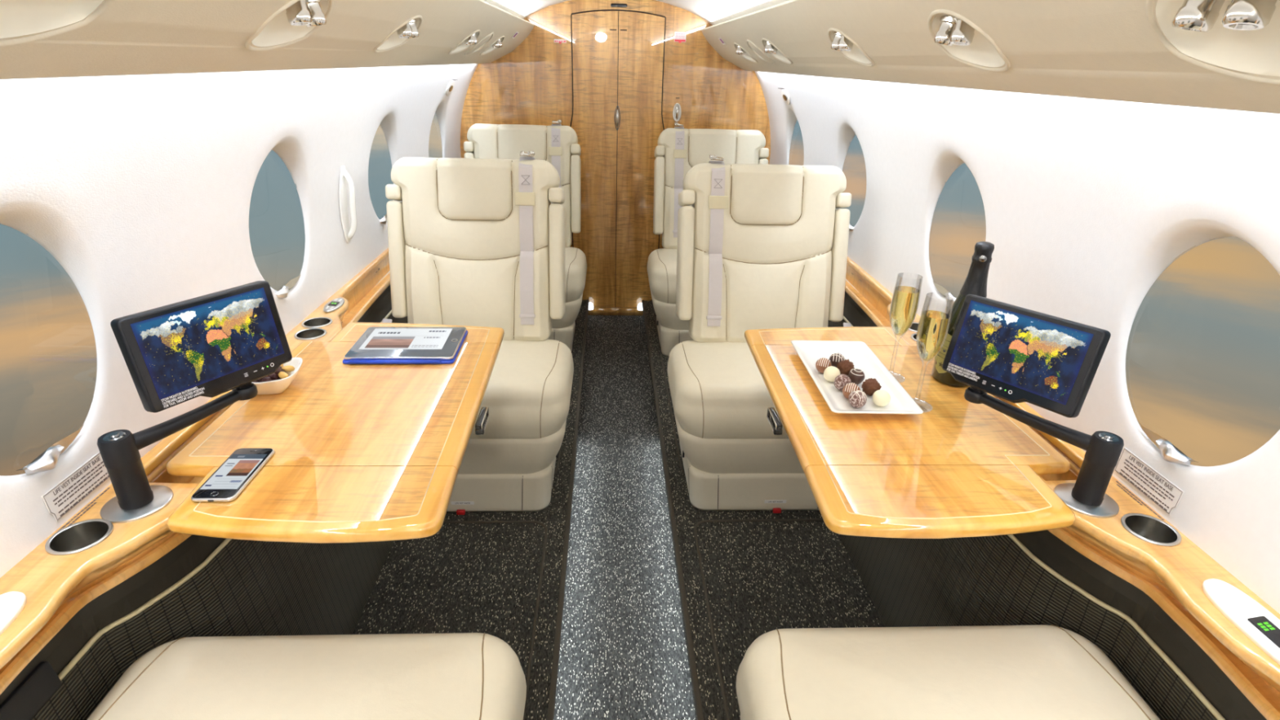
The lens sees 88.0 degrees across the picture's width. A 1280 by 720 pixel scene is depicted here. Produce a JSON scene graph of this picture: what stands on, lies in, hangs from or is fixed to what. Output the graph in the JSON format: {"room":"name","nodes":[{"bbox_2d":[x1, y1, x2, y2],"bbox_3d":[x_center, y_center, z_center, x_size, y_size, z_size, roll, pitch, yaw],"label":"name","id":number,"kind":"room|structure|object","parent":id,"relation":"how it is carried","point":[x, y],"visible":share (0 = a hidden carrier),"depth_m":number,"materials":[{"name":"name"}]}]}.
{"room":"aircraft cabin","nodes":[
{"label":"aircraft cabin","id":0,"kind":"room"},
{"bbox_2d":[0,284,391,705],"bbox_3d":[-0.836,0.188,1.481,0.107,0.096,5.110,0,24,-3],"label":"wall","id":1,"kind":"structure","parent":0,"point":[135,591],"depth_m":1.05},
{"bbox_2d":[0,248,390,694],"bbox_3d":[-0.794,0.101,1.443,0.190,0.099,5.110,0,24,-3],"label":"ledge","id":2,"kind":"object","parent":1,"relation":"attached to","point":[55,588],"visible":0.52,"depth_m":0.97,"materials":[{"name":"brown wood"}]},
{"bbox_2d":[0,591,26,635],"bbox_3d":[-0.803,0.342,0.777,0.054,0.022,0.184,0,24,-3],"label":"control panel","id":3,"kind":"object","parent":2,"relation":"on","point":[12,603],"visible":1,"depth_m":0.84,"materials":[{"name":"white plastic"}]},
{"bbox_2d":[44,518,113,555],"bbox_3d":[-0.822,0.280,0.982,0.079,0.052,0.079,0,24,-3],"label":"cup holder","id":4,"kind":"object","parent":2,"relation":"in","point":[79,536],"visible":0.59,"depth_m":0.99,"materials":[{"name":"metal"}]},
{"bbox_2d":[141,390,231,475],"bbox_3d":[-0.849,0.087,1.328,0.025,0.020,0.485,0,24,-3],"label":"rail","id":5,"kind":"object","parent":2,"relation":"on","point":[161,451],"visible":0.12,"depth_m":1.17,"materials":[{"name":"brown wood"}]},
{"bbox_2d":[97,280,292,523],"bbox_3d":[-0.727,0.052,1.087,0.094,0.288,0.346,14,27,26],"label":"monitor","id":6,"kind":"object","parent":2,"relation":"on","point":[212,344],"visible":1,"depth_m":1.06,"materials":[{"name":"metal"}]},
{"bbox_2d":[294,328,326,339],"bbox_3d":[-0.840,-0.045,1.699,0.075,0.052,0.075,0,24,-3],"label":"cup holder","id":7,"kind":"object","parent":2,"relation":"in","point":[310,333],"visible":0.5,"depth_m":1.71,"materials":[{"name":"metal"}]},
{"bbox_2d":[301,316,332,328],"bbox_3d":[-0.859,-0.078,1.771,0.075,0.052,0.075,0,24,-3],"label":"cup holder","id":8,"kind":"object","parent":2,"relation":"in","point":[315,322],"visible":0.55,"depth_m":1.78,"materials":[{"name":"metal"}]},
{"bbox_2d":[323,297,344,312],"bbox_3d":[-0.868,-0.156,1.881,0.045,0.011,0.113,0,24,-3],"label":"control panel","id":9,"kind":"object","parent":2,"relation":"on","point":[334,304],"visible":1,"depth_m":1.87,"materials":[{"name":"metal"}]},
{"bbox_2d":[166,322,504,543],"bbox_3d":[-0.554,0.117,1.350,0.499,0.095,0.841,0,24,-3],"label":"folding table","id":10,"kind":"object","parent":2,"relation":"attached to","point":[363,452],"visible":0.94,"depth_m":1.16,"materials":[{"name":"brown wood"}]},
{"bbox_2d":[191,448,274,502],"bbox_3d":[-0.654,0.183,1.071,0.066,0.008,0.146,0,24,-3],"label":"phone","id":11,"kind":"object","parent":10,"relation":"on","point":[227,482],"visible":1,"depth_m":1.06,"materials":[{"name":"silver metal"}]},
{"bbox_2d":[251,357,302,395],"bbox_3d":[-0.749,0.038,1.343,0.112,0.045,0.112,-3,25,-9],"label":"bowl","id":12,"kind":"object","parent":10,"relation":"on","point":[278,386],"visible":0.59,"depth_m":1.31,"materials":[{"name":"white ceramic"}]},
{"bbox_2d":[262,376,271,382],"bbox_3d":[-0.736,0.040,1.307,0.016,0.014,0.015,22,32,38],"label":"berry","id":13,"kind":"object","parent":12,"relation":"in","point":[265,379],"visible":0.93,"depth_m":1.30,"materials":[{"name":"brown food"}]},
{"bbox_2d":[275,367,281,373],"bbox_3d":[-0.727,0.022,1.330,0.014,0.013,0.018,-2,25,-8],"label":"berry","id":14,"kind":"object","parent":12,"relation":"in","point":[279,370],"visible":0.63,"depth_m":1.33,"materials":[{"name":"brown food"}]},
{"bbox_2d":[278,371,288,378],"bbox_3d":[-0.715,0.031,1.328,0.025,0.013,0.015,23,32,39],"label":"nut","id":15,"kind":"object","parent":12,"relation":"in","point":[282,375],"visible":0.89,"depth_m":1.32,"materials":[{"name":"beige food"}]},
{"bbox_2d":[281,365,294,371],"bbox_3d":[-0.720,0.018,1.356,0.024,0.014,0.015,-15,29,-32],"label":"nut","id":16,"kind":"object","parent":12,"relation":"in","point":[286,368],"visible":1,"depth_m":1.35,"materials":[{"name":"beige food"}]},
{"label":"berry","id":17,"kind":"object","parent":12,"relation":"in","visible":0},
{"label":"berry","id":18,"kind":"object","parent":17,"relation":"on","visible":0},
{"bbox_2d":[267,373,278,379],"bbox_3d":[-0.733,0.033,1.324,0.015,0.014,0.018,23,32,39],"label":"berry","id":19,"kind":"object","parent":18,"relation":"on","point":[273,375],"visible":0.8,"depth_m":1.32,"materials":[{"name":"brown food"}]},
{"bbox_2d":[342,326,467,364],"bbox_3d":[-0.544,-0.036,1.556,0.244,0.015,0.199,0,24,-4],"label":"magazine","id":20,"kind":"object","parent":10,"relation":"on","point":[377,344],"visible":1,"depth_m":1.53,"materials":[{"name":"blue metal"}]},
{"bbox_2d":[57,309,391,680],"bbox_3d":[-0.823,0.220,1.496,0.096,0.008,5.110,0,24,-3],"label":"trim","id":21,"kind":"structure","parent":1,"relation":"attached to","point":[62,674],"depth_m":1.08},
{"bbox_2d":[0,63,478,719],"bbox_3d":[-0.808,0.058,1.423,0.197,1.360,5.110,0,24,-3],"label":"wall","id":22,"kind":"structure","parent":0,"point":[140,187],"depth_m":1.21,"materials":[{"name":"white plastic"}]},
{"bbox_2d":[0,661,61,719],"bbox_3d":[-0.824,0.490,0.827,0.013,0.048,0.240,0,24,-3],"label":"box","id":23,"kind":"object","parent":22,"relation":"attached to","point":[31,695],"visible":1,"depth_m":0.90,"materials":[{"name":"black"}]},
{"bbox_2d":[16,424,84,474],"bbox_3d":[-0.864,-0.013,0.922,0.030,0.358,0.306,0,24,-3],"label":"handle","id":24,"kind":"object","parent":22,"relation":"in","point":[47,460],"depth_m":0.96,"materials":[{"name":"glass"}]},
{"bbox_2d":[41,452,109,521],"bbox_3d":[-0.869,0.192,1.031,0.004,0.048,0.132,0,24,-3],"label":"placard","id":25,"kind":"object","parent":22,"relation":"attached to","point":[71,491],"visible":1,"depth_m":1.02},
{"bbox_2d":[53,461,109,516],"bbox_3d":[-0.869,0.198,1.035,0.002,0.029,0.110,0,24,-3],"label":"print","id":26,"kind":"object","parent":25,"relation":"attached to","point":[72,491],"depth_m":1.02},
{"bbox_2d":[275,272,302,297],"bbox_3d":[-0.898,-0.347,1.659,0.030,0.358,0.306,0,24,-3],"label":"handle","id":27,"kind":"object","parent":22,"relation":"in","point":[283,292],"depth_m":1.67,"materials":[{"name":"plastic"}]},
{"bbox_2d":[338,165,356,243],"bbox_3d":[-0.895,-0.484,2.036,0.047,0.255,0.052,0,24,-3],"label":"handle","id":28,"kind":"object","parent":22,"relation":"attached to","point":[344,176],"visible":0.88,"depth_m":2.03,"materials":[{"name":"white plastic"}]},
{"bbox_2d":[379,213,386,224],"bbox_3d":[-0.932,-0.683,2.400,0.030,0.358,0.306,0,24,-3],"label":"handle","id":29,"kind":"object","parent":22,"relation":"in","point":[384,220],"depth_m":2.40,"materials":[{"name":"plastic"}]},
{"bbox_2d":[445,79,455,96],"bbox_3d":[-0.881,-1.299,3.118,0.045,0.104,0.201,0,24,-3],"label":"exit release","id":30,"kind":"object","parent":22,"relation":"attached to","point":[450,87],"visible":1,"depth_m":3.08,"materials":[{"name":"white plastic"}]},
{"bbox_2d":[443,520,547,719],"bbox_3d":[-0.454,1.121,0.744,0.468,0.009,2.966,0,24,-3],"label":"trim","id":31,"kind":"structure","parent":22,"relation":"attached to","point":[533,634],"depth_m":1.86,"materials":[{"name":"metal"}]},
{"bbox_2d":[352,299,586,719],"bbox_3d":[-0.551,0.739,1.744,0.668,0.130,5.110,0,24,-3],"label":"floor","id":32,"kind":"structure","parent":0,"point":[482,578],"depth_m":1.85,"materials":[{"name":"grey carpet"}]},
{"bbox_2d":[87,632,526,719],"bbox_3d":[-0.496,0.647,0.749,0.642,0.858,0.890,0,24,-3],"label":"seat","id":33,"kind":"object","parent":32,"relation":"on","point":[460,676],"visible":1,"depth_m":1.01,"materials":[{"name":"beige leather"}]},
{"bbox_2d":[382,151,573,515],"bbox_3d":[-0.544,-0.108,2.168,0.643,1.062,0.620,0,24,-3],"label":"seat","id":34,"kind":"object","parent":32,"relation":"on","point":[473,242],"visible":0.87,"depth_m":2.17,"materials":[{"name":"beige leather"}]},
{"bbox_2d":[469,339,573,439],"bbox_3d":[-0.543,0.075,2.147,0.642,0.200,0.429,0,24,-3],"label":"seat cushion","id":35,"kind":"object","parent":34,"relation":"on","point":[527,395],"depth_m":1.99,"materials":[{"name":"beige leather"}]},
{"bbox_2d":[463,120,586,351],"bbox_3d":[-0.589,-0.618,3.292,0.643,1.062,0.620,0,24,-3],"label":"seat","id":36,"kind":"object","parent":32,"relation":"on","point":[555,144],"visible":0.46,"depth_m":3.28,"materials":[{"name":"beige leather"}]},
{"bbox_2d":[564,247,586,302],"bbox_3d":[-0.588,-0.435,3.271,0.642,0.200,0.429,0,24,-3],"label":"seat cushion","id":37,"kind":"object","parent":36,"relation":"on","point":[575,264],"depth_m":3.13,"materials":[{"name":"beige leather"}]},
{"bbox_2d":[588,302,593,310],"bbox_3d":[-0.302,-0.329,4.013,0.042,0.042,0.042,0,24,-3],"label":"lamp","id":38,"kind":"object","parent":32,"relation":"attached to","point":[590,304],"visible":0.81,"depth_m":4.00,"materials":[{"name":"white"}]},
{"bbox_2d":[460,0,770,315],"bbox_3d":[-0.132,-1.075,3.765,1.752,1.790,0.030,0,24,-3],"label":"wall","id":39,"kind":"structure","parent":0,"point":[531,84],"depth_m":3.56,"materials":[{"name":"brown wood"}]},
{"bbox_2d":[554,39,566,44],"bbox_3d":[-0.417,-1.664,3.466,0.064,0.023,0.002,0,24,-3],"label":"sticker","id":40,"kind":"object","parent":39,"relation":"attached to","point":[560,41],"visible":1,"depth_m":3.46,"materials":[{"name":"white plastic"}]},
{"bbox_2d":[553,315,577,476],"bbox_3d":[-0.339,0.018,3.190,0.021,0.008,1.901,0,24,-3],"label":"trim","id":41,"kind":"structure","parent":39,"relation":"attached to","point":[559,451],"depth_m":2.48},
{"bbox_2d":[546,299,589,719],"bbox_3d":[-0.212,0.686,1.736,0.014,0.017,5.110,0,24,-3],"label":"trim","id":42,"kind":"structure","parent":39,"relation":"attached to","point":[562,589],"depth_m":1.95,"materials":[{"name":"carpet"}]},
{"bbox_2d":[569,9,666,315],"bbox_3d":[-0.131,-1.038,3.750,0.538,1.675,0.026,0,24,-3],"label":"door","id":43,"kind":"structure","parent":39,"relation":"in","point":[618,57],"depth_m":3.67,"materials":[{"name":"brown wood"}]},
{"bbox_2d":[610,3,626,7],"bbox_3d":[-0.108,-1.822,3.407,0.084,0.017,0.005,0,24,-3],"label":"vent slot","id":44,"kind":"object","parent":39,"relation":"attached to","point":[612,5],"visible":1,"depth_m":3.40,"materials":[{"name":"silver metal"}]},
{"bbox_2d":[651,299,685,476],"bbox_3d":[0.117,0.020,3.212,0.021,0.008,1.901,0,24,-3],"label":"trim","id":45,"kind":"structure","parent":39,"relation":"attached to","point":[664,371],"depth_m":2.87,"materials":[{"name":"carpet"}]},
{"bbox_2d":[641,299,703,719],"bbox_3d":[0.124,0.688,1.752,0.014,0.017,5.110,0,24,-3],"label":"trim","id":46,"kind":"structure","parent":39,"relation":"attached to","point":[698,704],"depth_m":1.97,"materials":[{"name":"metal"}]},
{"bbox_2d":[672,97,681,121],"bbox_3d":[0.203,-1.367,3.623,0.047,0.124,0.017,0,24,-3],"label":"door handle","id":47,"kind":"object","parent":39,"relation":"attached to","point":[677,111],"visible":1,"depth_m":3.63,"materials":[{"name":"silver metal"}]},
{"bbox_2d":[674,31,686,43],"bbox_3d":[0.211,-1.693,3.482,0.062,0.056,0.002,0,24,-3],"label":"exit sign","id":48,"kind":"object","parent":39,"relation":"attached to","point":[680,37],"visible":1,"depth_m":3.48,"materials":[{"name":"white plastic"}]},
{"bbox_2d":[553,315,696,719],"bbox_3d":[-0.047,0.787,1.789,0.344,0.030,5.110,0,24,-3],"label":"floor","id":49,"kind":"structure","parent":0,"point":[623,652],"depth_m":2.10,"materials":[{"name":"carpet"}]},
{"bbox_2d":[483,0,789,25],"bbox_3d":[-0.005,-0.719,1.108,1.277,0.276,5.110,0,24,-3],"label":"ceiling","id":50,"kind":"structure","parent":0,"point":[714,11],"depth_m":2.93,"materials":[{"name":"white plastic"}]},
{"bbox_2d":[0,0,534,79],"bbox_3d":[-0.575,-0.598,1.137,0.268,0.195,5.110,0,24,-3],"label":"panel","id":51,"kind":"object","parent":50,"relation":"attached to","point":[39,38],"visible":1,"depth_m":0.96,"materials":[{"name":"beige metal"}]},
{"bbox_2d":[305,0,326,26],"bbox_3d":[-0.525,-0.557,1.055,0.041,0.048,0.039,0,24,-3],"label":"reading lamp","id":52,"kind":"object","parent":51,"relation":"attached to","point":[317,17],"depth_m":1.05,"materials":[{"name":"white metal"}]},
{"bbox_2d":[405,18,418,38],"bbox_3d":[-0.552,-0.794,1.583,0.041,0.048,0.039,0,24,-3],"label":"reading lamp","id":53,"kind":"object","parent":51,"relation":"attached to","point":[414,23],"depth_m":1.58,"materials":[{"name":"white metal"}]},
{"bbox_2d":[471,32,477,44],"bbox_3d":[-0.585,-1.118,2.298,0.041,0.048,0.039,0,24,-3],"label":"reading lamp","id":54,"kind":"object","parent":51,"relation":"attached to","point":[475,34],"depth_m":2.30,"materials":[{"name":"white metal"}]},
{"bbox_2d":[511,31,519,38],"bbox_3d":[-0.571,-1.488,3.036,0.026,0.027,0.088,0,24,-3],"label":"sticker","id":55,"kind":"object","parent":51,"relation":"attached to","point":[516,33],"visible":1,"depth_m":3.03,"materials":[{"name":"white plastic"}]},
{"bbox_2d":[701,0,1279,114],"bbox_3d":[0.559,-0.591,1.192,0.268,0.195,5.110,0,24,-3],"label":"panel","id":56,"kind":"object","parent":50,"relation":"attached to","point":[1210,54],"visible":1,"depth_m":0.94,"materials":[{"name":"beige plastic"}]},
{"bbox_2d":[718,37,725,44],"bbox_3d":[0.381,-1.482,3.082,0.026,0.027,0.088,0,24,-3],"label":"sticker","id":57,"kind":"object","parent":56,"relation":"attached to","point":[722,41],"visible":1,"depth_m":3.08,"materials":[{"name":"white plastic"}]},
{"bbox_2d":[735,44,739,54],"bbox_3d":[0.439,-1.354,2.886,0.041,0.048,0.039,0,24,-3],"label":"reading lamp","id":58,"kind":"object","parent":56,"relation":"attached to","point":[737,46],"depth_m":2.88,"materials":[{"name":"white metal"}]},
{"bbox_2d":[764,40,771,53],"bbox_3d":[0.463,-1.111,2.349,0.041,0.048,0.039,0,24,-3],"label":"reading lamp","id":59,"kind":"object","parent":56,"relation":"attached to","point":[766,42],"depth_m":2.34,"materials":[{"name":"white metal"}]},
{"bbox_2d":[831,31,843,51],"bbox_3d":[0.495,-0.788,1.634,0.041,0.048,0.039,0,24,-3],"label":"reading lamp","id":60,"kind":"object","parent":56,"relation":"attached to","point":[835,35],"depth_m":1.63,"materials":[{"name":"white metal"}]},
{"bbox_2d":[933,14,955,45],"bbox_3d":[0.516,-0.550,1.105,0.041,0.048,0.039,0,24,-3],"label":"reading lamp","id":61,"kind":"object","parent":56,"relation":"attached to","point":[947,23],"depth_m":1.10,"materials":[{"name":"white metal"}]},
{"bbox_2d":[1172,0,1225,31],"bbox_3d":[0.534,-0.337,0.626,0.041,0.048,0.039,0,24,-3],"label":"reading lamp","id":62,"kind":"object","parent":56,"relation":"attached to","point":[1197,15],"depth_m":0.62,"materials":[{"name":"white metal"}]},
{"bbox_2d":[643,300,884,719],"bbox_3d":[0.460,0.745,1.793,0.668,0.130,5.110,0,24,-3],"label":"floor","id":63,"kind":"structure","parent":0,"point":[761,578],"depth_m":1.90,"materials":[{"name":"grey carpet"}]},
{"bbox_2d":[637,302,642,311],"bbox_3d":[0.005,-0.327,4.028,0.042,0.042,0.042,0,24,-3],"label":"lamp","id":64,"kind":"object","parent":63,"relation":"attached to","point":[640,304],"visible":0.82,"depth_m":4.01,"materials":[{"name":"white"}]},
{"bbox_2d":[647,122,768,356],"bbox_3d":[0.363,-0.612,3.338,0.643,1.062,0.620,0,24,-3],"label":"seat","id":65,"kind":"object","parent":63,"relation":"on","point":[682,148],"visible":0.48,"depth_m":3.32,"materials":[{"name":"beige leather"}]},
{"bbox_2d":[647,248,677,303],"bbox_3d":[0.363,-0.429,3.317,0.642,0.200,0.429,0,24,-3],"label":"seat cushion","id":66,"kind":"object","parent":65,"relation":"on","point":[661,263],"depth_m":3.15,"materials":[{"name":"beige leather"}]},
{"bbox_2d":[666,155,851,513],"bbox_3d":[0.422,-0.102,2.215,0.643,1.062,0.620,0,24,-3],"label":"seat","id":67,"kind":"object","parent":63,"relation":"on","point":[760,246],"visible":0.91,"depth_m":2.21,"materials":[{"name":"beige leather"}]},
{"bbox_2d":[666,340,789,439],"bbox_3d":[0.421,0.080,2.194,0.642,0.200,0.429,0,24,-3],"label":"seat cushion","id":68,"kind":"object","parent":67,"relation":"on","point":[718,390],"depth_m":2.02,"materials":[{"name":"beige leather"}]},
{"bbox_2d":[736,624,1159,719],"bbox_3d":[0.503,0.653,0.797,0.642,0.858,0.890,0,24,-3],"label":"seat","id":69,"kind":"object","parent":63,"relation":"on","point":[1051,672],"visible":1,"depth_m":1.05,"materials":[{"name":"beige leather"}]},
{"bbox_2d":[754,71,1279,719],"bbox_3d":[0.755,0.068,1.500,0.197,1.360,5.110,0,24,-3],"label":"wall","id":70,"kind":"structure","parent":0,"point":[1087,202],"depth_m":1.25,"materials":[{"name":"white plastic"}]},
{"bbox_2d":[693,518,823,719],"bbox_3d":[0.456,1.126,0.788,0.468,0.009,2.966,0,24,-3],"label":"trim","id":71,"kind":"structure","parent":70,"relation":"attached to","point":[716,652],"depth_m":1.87,"materials":[{"name":"metal"}]},
{"bbox_2d":[777,88,790,105],"bbox_3d":[0.681,-1.269,3.148,0.045,0.104,0.191,0,24,-3],"label":"exit release","id":72,"kind":"object","parent":70,"relation":"attached to","point":[785,96],"visible":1,"depth_m":3.11,"materials":[{"name":"white plastic"}]},
{"bbox_2d":[848,224,853,231],"bbox_3d":[0.792,-0.673,2.484,0.030,0.358,0.306,0,24,-3],"label":"window","id":73,"kind":"structure","parent":70,"relation":"in","point":[851,228],"depth_m":2.48,"materials":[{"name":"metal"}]},
{"bbox_2d":[932,280,955,303],"bbox_3d":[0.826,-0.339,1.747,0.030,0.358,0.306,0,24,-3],"label":"window shade handle","id":74,"kind":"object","parent":70,"relation":"in","point":[950,299],"depth_m":1.78,"materials":[{"name":"plastic"}]},
{"bbox_2d":[1115,447,1183,515],"bbox_3d":[0.853,0.203,1.115,0.004,0.048,0.132,0,24,-3],"label":"placard","id":75,"kind":"object","parent":70,"relation":"attached to","point":[1166,495],"visible":1,"depth_m":1.11},
{"bbox_2d":[1119,459,1174,511],"bbox_3d":[0.852,0.209,1.117,0.002,0.029,0.110,0,24,-3],"label":"print","id":76,"kind":"object","parent":75,"relation":"attached to","point":[1156,488],"depth_m":1.11},
{"bbox_2d":[1136,419,1197,465],"bbox_3d":[0.860,-0.009,1.021,0.030,0.358,0.306,0,24,-3],"label":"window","id":77,"kind":"structure","parent":70,"relation":"in","point":[1170,453],"depth_m":1.06,"materials":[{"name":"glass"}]},
{"bbox_2d":[843,291,1266,719],"bbox_3d":[0.775,0.197,1.559,0.107,0.096,5.110,0,24,-3],"label":"wall","id":78,"kind":"structure","parent":0,"point":[1197,665],"depth_m":1.08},
{"bbox_2d":[843,315,1225,719],"bbox_3d":[0.761,0.230,1.573,0.096,0.008,5.110,0,24,-3],"label":"trim","id":79,"kind":"structure","parent":78,"relation":"attached to","point":[1212,709],"depth_m":1.11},
{"bbox_2d":[844,256,1279,719],"bbox_3d":[0.739,0.110,1.518,0.190,0.099,5.110,0,24,-3],"label":"ledge","id":80,"kind":"object","parent":78,"relation":"attached to","point":[1173,577],"visible":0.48,"depth_m":1.01,"materials":[{"name":"brown wood"}]},
{"bbox_2d":[744,326,1075,538],"bbox_3d":[0.509,0.123,1.402,0.499,0.095,0.841,0,24,-3],"label":"folding table","id":81,"kind":"object","parent":80,"relation":"on","point":[957,468],"visible":0.98,"depth_m":1.19,"materials":[{"name":"brown wood"}]},
{"bbox_2d":[791,340,923,414],"bbox_3d":[0.458,0.037,1.450,0.181,0.021,0.361,1,24,-2],"label":"serving plate","id":82,"kind":"object","parent":81,"relation":"on","point":[858,353],"visible":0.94,"depth_m":1.45,"materials":[{"name":"white ceramic"}]},
{"bbox_2d":[815,357,831,373],"bbox_3d":[0.406,0.012,1.466,0.034,0.035,0.035,0,24,-3],"label":"truffle","id":83,"kind":"object","parent":82,"relation":"on","point":[822,363],"visible":0.88,"depth_m":1.45,"materials":[{"name":"brown food"}]},
{"bbox_2d":[823,366,839,382],"bbox_3d":[0.413,0.030,1.426,0.034,0.034,0.034,0,24,-3],"label":"truffle","id":84,"kind":"object","parent":82,"relation":"on","point":[830,373],"visible":0.88,"depth_m":1.41,"materials":[{"name":"beige food"}]},
{"bbox_2d":[829,352,844,367],"bbox_3d":[0.443,0.001,1.491,0.034,0.035,0.035,0,24,-3],"label":"truffle","id":85,"kind":"object","parent":82,"relation":"on","point":[836,357],"visible":0.81,"depth_m":1.48,"materials":[{"name":"brown food"}]},
{"bbox_2d":[834,373,851,391],"bbox_3d":[0.425,0.047,1.390,0.034,0.035,0.035,0,24,-3],"label":"truffle","id":86,"kind":"object","parent":82,"relation":"on","point":[841,380],"visible":0.81,"depth_m":1.38,"materials":[{"name":"brown food"}]},
{"bbox_2d":[836,359,854,375],"bbox_3d":[0.452,0.018,1.456,0.037,0.039,0.038,-19,31,-38],"label":"truffle","id":87,"kind":"object","parent":82,"relation":"on","point":[845,366],"visible":0.84,"depth_m":1.45,"materials":[{"name":"brown food"}]},
{"bbox_2d":[842,382,860,399],"bbox_3d":[0.432,0.064,1.352,0.034,0.035,0.035,0,24,-3],"label":"truffle","id":88,"kind":"object","parent":82,"relation":"on","point":[849,388],"visible":0.71,"depth_m":1.34,"materials":[{"name":"brown food"}]},
{"bbox_2d":[848,368,864,384],"bbox_3d":[0.462,0.035,1.417,0.035,0.036,0.034,0,24,-3],"label":"truffle","id":89,"kind":"object","parent":82,"relation":"on","point":[856,375],"visible":0.88,"depth_m":1.41,"materials":[{"name":"brown food"}]},
{"bbox_2d":[848,390,866,408],"bbox_3d":[0.434,0.078,1.321,0.035,0.035,0.035,0,24,-3],"label":"truffle","id":90,"kind":"object","parent":82,"relation":"on","point":[857,398],"visible":1,"depth_m":1.31,"materials":[{"name":"food"}]},
{"bbox_2d":[861,377,881,395],"bbox_3d":[0.478,0.056,1.373,0.038,0.039,0.040,0,24,-3],"label":"truffle","id":91,"kind":"object","parent":82,"relation":"on","point":[869,386],"visible":0.95,"depth_m":1.36,"materials":[{"name":"brown food"}]},
{"bbox_2d":[872,389,890,406],"bbox_3d":[0.484,0.077,1.328,0.034,0.034,0.034,0,24,-3],"label":"truffle","id":92,"kind":"object","parent":82,"relation":"on","point":[881,397],"visible":1,"depth_m":1.32,"materials":[{"name":"white food"}]},
{"bbox_2d":[889,285,919,335],"bbox_3d":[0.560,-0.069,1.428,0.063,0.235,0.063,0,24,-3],"label":"champagne","id":93,"kind":"object","parent":81,"relation":"on","point":[905,299],"visible":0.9,"depth_m":1.39,"materials":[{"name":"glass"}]},
{"bbox_2d":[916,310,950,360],"bbox_3d":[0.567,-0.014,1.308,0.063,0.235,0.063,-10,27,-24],"label":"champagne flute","id":94,"kind":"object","parent":81,"relation":"on","point":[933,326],"visible":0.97,"depth_m":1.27,"materials":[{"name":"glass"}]},
{"bbox_2d":[931,241,994,386],"bbox_3d":[0.699,-0.098,1.413,0.090,0.309,0.089,0,24,-3],"label":"champagne bottle","id":95,"kind":"object","parent":81,"relation":"on","point":[975,282],"visible":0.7,"depth_m":1.38,"materials":[{"name":"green glass"}]},
{"bbox_2d":[907,322,919,332],"bbox_3d":[0.773,-0.069,1.851,0.075,0.052,0.075,0,24,-3],"label":"cup holder","id":96,"kind":"object","parent":80,"relation":"in","point":[914,326],"visible":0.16,"depth_m":1.87,"materials":[{"name":"metal"}]},
{"bbox_2d":[911,333,917,342],"bbox_3d":[0.762,-0.035,1.777,0.075,0.052,0.075,0,24,-3],"label":"cup holder","id":97,"kind":"object","parent":80,"relation":"in","point":[913,336],"visible":0.18,"depth_m":1.79,"materials":[{"name":"metal"}]},
{"bbox_2d":[942,293,1124,518],"bbox_3d":[0.686,0.063,1.157,0.094,0.283,0.349,-14,29,-31],"label":"monitor","id":98,"kind":"object","parent":80,"relation":"on","point":[1013,353],"visible":1,"depth_m":1.14,"materials":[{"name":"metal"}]},
{"bbox_2d":[999,397,1085,467],"bbox_3d":[0.804,0.097,1.408,0.025,0.020,0.485,0,24,-3],"label":"rail","id":99,"kind":"object","parent":80,"relation":"on","point":[1075,454],"visible":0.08,"depth_m":1.26,"materials":[{"name":"brown wood"}]},
{"bbox_2d":[1120,512,1181,546],"bbox_3d":[0.809,0.290,1.061,0.079,0.052,0.079,0,24,-3],"label":"cup holder","id":100,"kind":"object","parent":80,"relation":"in","point":[1150,529],"visible":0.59,"depth_m":1.07,"materials":[{"name":"metal"}]},
{"bbox_2d":[1201,578,1279,665],"bbox_3d":[0.809,0.351,0.856,0.054,0.022,0.184,0,24,-3],"label":"control panel","id":101,"kind":"object","parent":80,"relation":"on","point":[1259,624],"visible":1,"depth_m":0.88,"materials":[{"name":"white plastic"}]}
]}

